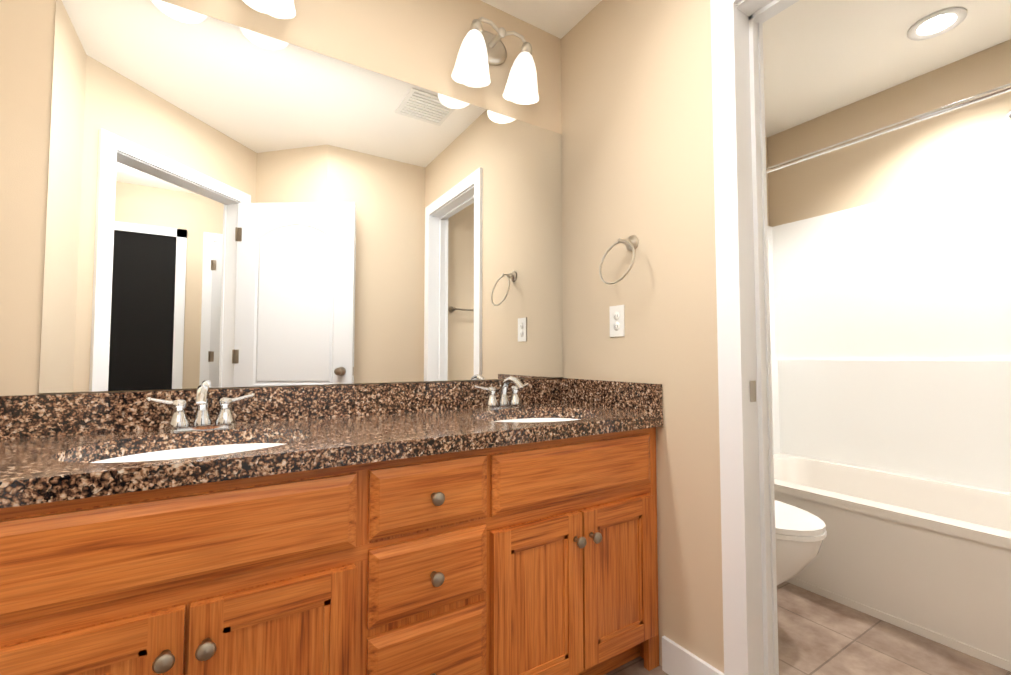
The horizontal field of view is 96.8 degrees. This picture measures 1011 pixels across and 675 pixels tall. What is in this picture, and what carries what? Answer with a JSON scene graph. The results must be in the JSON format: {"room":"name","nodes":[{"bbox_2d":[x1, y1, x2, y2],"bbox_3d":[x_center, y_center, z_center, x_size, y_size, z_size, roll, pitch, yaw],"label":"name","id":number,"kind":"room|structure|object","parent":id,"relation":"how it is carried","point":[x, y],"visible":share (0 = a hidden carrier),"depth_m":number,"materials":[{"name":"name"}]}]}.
{"room":"bathroom","nodes":[
{"label":"bathroom","id":0,"kind":"room"},
{"bbox_2d":[0,0,769,395],"bbox_3d":[0.166,-0.117,1.975,3.780,2.440,0.120,2,-3,-32],"label":"wall","id":1,"kind":"structure","parent":0,"point":[416,42],"depth_m":1.34,"materials":[{"name":"beige paint"}]},
{"bbox_2d":[242,0,295,18],"bbox_3d":[-0.793,-1.106,1.268,0.372,0.277,0.145,2,-3,-32],"label":"sconce","id":2,"kind":"object","parent":1,"relation":"attached to","point":[281,9],"visible":1,"depth_m":1.37,"materials":[{"name":"white glass"}]},
{"bbox_2d":[0,378,563,439],"bbox_3d":[-0.521,0.203,1.447,1.824,0.100,0.020,2,-3,-32],"label":"backsplash","id":3,"kind":"structure","parent":1,"relation":"attached to","point":[39,414],"depth_m":1.32,"materials":[{"name":"brown stone"}]},
{"bbox_2d":[39,0,562,392],"bbox_3d":[-0.439,-0.381,1.533,1.618,1.069,0.005,2,-3,-32],"label":"mirror","id":4,"kind":"object","parent":1,"relation":"attached to","point":[230,205],"visible":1,"depth_m":1.36,"materials":[{"name":"clear glass"}]},
{"bbox_2d":[451,17,538,104],"bbox_3d":[-0.034,-1.086,1.741,0.372,0.277,0.145,2,-3,-32],"label":"sconce","id":5,"kind":"object","parent":1,"relation":"attached to","point":[480,50],"visible":1,"depth_m":1.73,"materials":[{"name":"white glass"}]},
{"bbox_2d":[766,83,1010,173],"bbox_3d":[1.497,-0.825,1.806,0.060,0.059,1.619,2,-3,-32],"label":"shower rod","id":6,"kind":"object","parent":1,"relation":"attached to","point":[942,110],"visible":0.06,"depth_m":1.74,"materials":[{"name":"silver metal"}]},
{"bbox_2d":[561,0,723,672],"bbox_3d":[0.729,-0.145,1.298,0.120,2.440,1.625,2,-3,-32],"label":"wall","id":7,"kind":"structure","parent":0,"point":[637,122],"depth_m":1.52,"materials":[{"name":"beige paint"}]},
{"bbox_2d":[564,378,662,411],"bbox_3d":[0.383,0.214,1.702,0.019,0.100,0.502,2,-3,-32],"label":"backsplash","id":8,"kind":"structure","parent":7,"relation":"attached to","point":[641,397],"depth_m":1.65,"materials":[{"name":"brown stone"}]},
{"bbox_2d":[609,305,624,336],"bbox_3d":[0.416,-0.061,1.677,0.006,0.116,0.072,2,-3,-32],"label":"electrical outlet plate","id":9,"kind":"object","parent":7,"relation":"attached to","point":[617,320],"visible":1,"depth_m":1.67,"materials":[{"name":"white plastic"}]},
{"bbox_2d":[599,235,637,284],"bbox_3d":[0.415,-0.278,1.594,0.106,0.186,0.164,2,-3,-32],"label":"towel ring","id":10,"kind":"object","parent":7,"relation":"attached to","point":[631,242],"visible":1,"depth_m":1.60,"materials":[{"name":"silver metal"}]},
{"bbox_2d":[662,636,723,674],"bbox_3d":[0.558,1.038,1.648,0.013,0.105,0.695,2,-3,-32],"label":"baseboard","id":11,"kind":"structure","parent":7,"relation":"attached to","point":[681,651],"depth_m":1.37,"materials":[{"name":"white paint"}]},
{"bbox_2d":[711,0,798,674],"bbox_3d":[0.910,0.004,1.001,0.156,2.115,0.840,2,-3,-32],"label":"door frame","id":12,"kind":"structure","parent":7,"relation":"attached to","point":[750,618],"depth_m":1.29,"materials":[{"name":"white paint"}]},
{"bbox_2d":[750,381,755,401],"bbox_3d":[0.710,0.154,1.288,0.030,0.060,0.001,2,-3,-32],"label":"plate","id":13,"kind":"object","parent":12,"relation":"attached to","point":[752,391],"visible":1,"depth_m":1.29,"materials":[{"name":"silver metal"}]},
{"bbox_2d":[481,0,1010,137],"bbox_3d":[0.633,-1.440,0.288,4.830,0.060,3.570,2,-3,-32],"label":"ceiling","id":14,"kind":"structure","parent":0,"point":[821,57],"depth_m":2.03,"materials":[{"name":"white paint"}]},
{"bbox_2d":[907,7,966,40],"bbox_3d":[1.839,-1.334,1.914,0.184,0.011,0.184,2,-3,-32],"label":"recessed light","id":15,"kind":"object","parent":14,"relation":"in","point":[937,23],"visible":1,"depth_m":1.91,"materials":[{"name":"white paint"}]},
{"bbox_2d":[604,581,1010,674],"bbox_3d":[0.633,1.053,0.182,4.830,0.050,3.570,2,-3,-32],"label":"floor","id":16,"kind":"structure","parent":0,"point":[819,634],"depth_m":1.57,"materials":[{"name":"tile"}]},
{"bbox_2d":[0,424,662,674],"bbox_3d":[-0.382,0.677,1.202,1.824,0.788,0.548,2,-3,-32],"label":"bathroom vanity","id":17,"kind":"object","parent":16,"relation":"on","point":[507,526],"depth_m":0.98,"materials":[{"name":"brown wood"}]},
{"bbox_2d":[0,400,662,499],"bbox_3d":[-0.388,0.264,1.230,1.824,0.040,0.524,2,-3,-32],"label":"countertop","id":18,"kind":"structure","parent":17,"relation":"on","point":[27,463],"depth_m":1.06,"materials":[{"name":"brown stone"}]},
{"bbox_2d":[56,432,307,467],"bbox_3d":[-0.690,0.351,1.001,0.517,0.178,0.396,2,-3,-32],"label":"sink","id":19,"kind":"object","parent":18,"relation":"in","point":[278,439],"depth_m":1.12,"materials":[{"name":"white ceramic"}]},
{"bbox_2d":[148,385,251,431],"bbox_3d":[-0.779,0.181,1.152,0.228,0.120,0.155,2,-3,-32],"label":"faucet","id":20,"kind":"object","parent":18,"relation":"on","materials":[{"name":"silver metal"}]},
{"bbox_2d":[476,376,531,407],"bbox_3d":[0.019,0.202,1.649,0.228,0.120,0.155,2,-3,-32],"label":"faucet","id":21,"kind":"object","parent":18,"relation":"on","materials":[{"name":"silver metal"}]},
{"bbox_2d":[476,412,579,423],"bbox_3d":[0.107,0.372,1.498,0.517,0.178,0.396,2,-3,-32],"label":"sink","id":22,"kind":"object","parent":18,"relation":"in","point":[525,417],"depth_m":1.68,"materials":[{"name":"white ceramic"}]},
{"bbox_2d":[775,500,826,584],"bbox_3d":[0.900,0.705,1.868,0.480,0.790,0.753,2,-3,-32],"label":"toilet","id":23,"kind":"object","parent":16,"relation":"on","point":[800,535],"visible":0.12,"depth_m":1.56,"materials":[{"name":"white ceramic"}]},
{"bbox_2d":[768,170,1010,671],"bbox_3d":[1.796,0.183,1.950,0.775,1.840,1.617,2,-3,-32],"label":"bathtub","id":24,"kind":"object","parent":16,"relation":"on","point":[890,329],"visible":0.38,"depth_m":2.14,"materials":[{"name":"white plastic"}]},
{"bbox_2d":[767,39,1010,226],"bbox_3d":[2.180,-0.107,2.202,0.120,2.440,1.625,2,-3,-32],"label":"wall","id":25,"kind":"structure","parent":0,"point":[968,142],"depth_m":2.33,"materials":[{"name":"beige paint"}]},
{"bbox_3d":[1.622,-0.166,0.827,2.523,2.440,0.120,2,-3,-32],"label":"wall","id":26,"kind":"structure","parent":0,"visible":0},
{"bbox_2d":[1006,110,1010,119],"bbox_3d":[2.082,-0.928,1.525,0.200,0.138,0.519,2,-3,-32],"label":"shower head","id":27,"kind":"object","parent":26,"relation":"attached to","point":[1008,115],"visible":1,"depth_m":1.72}
]}

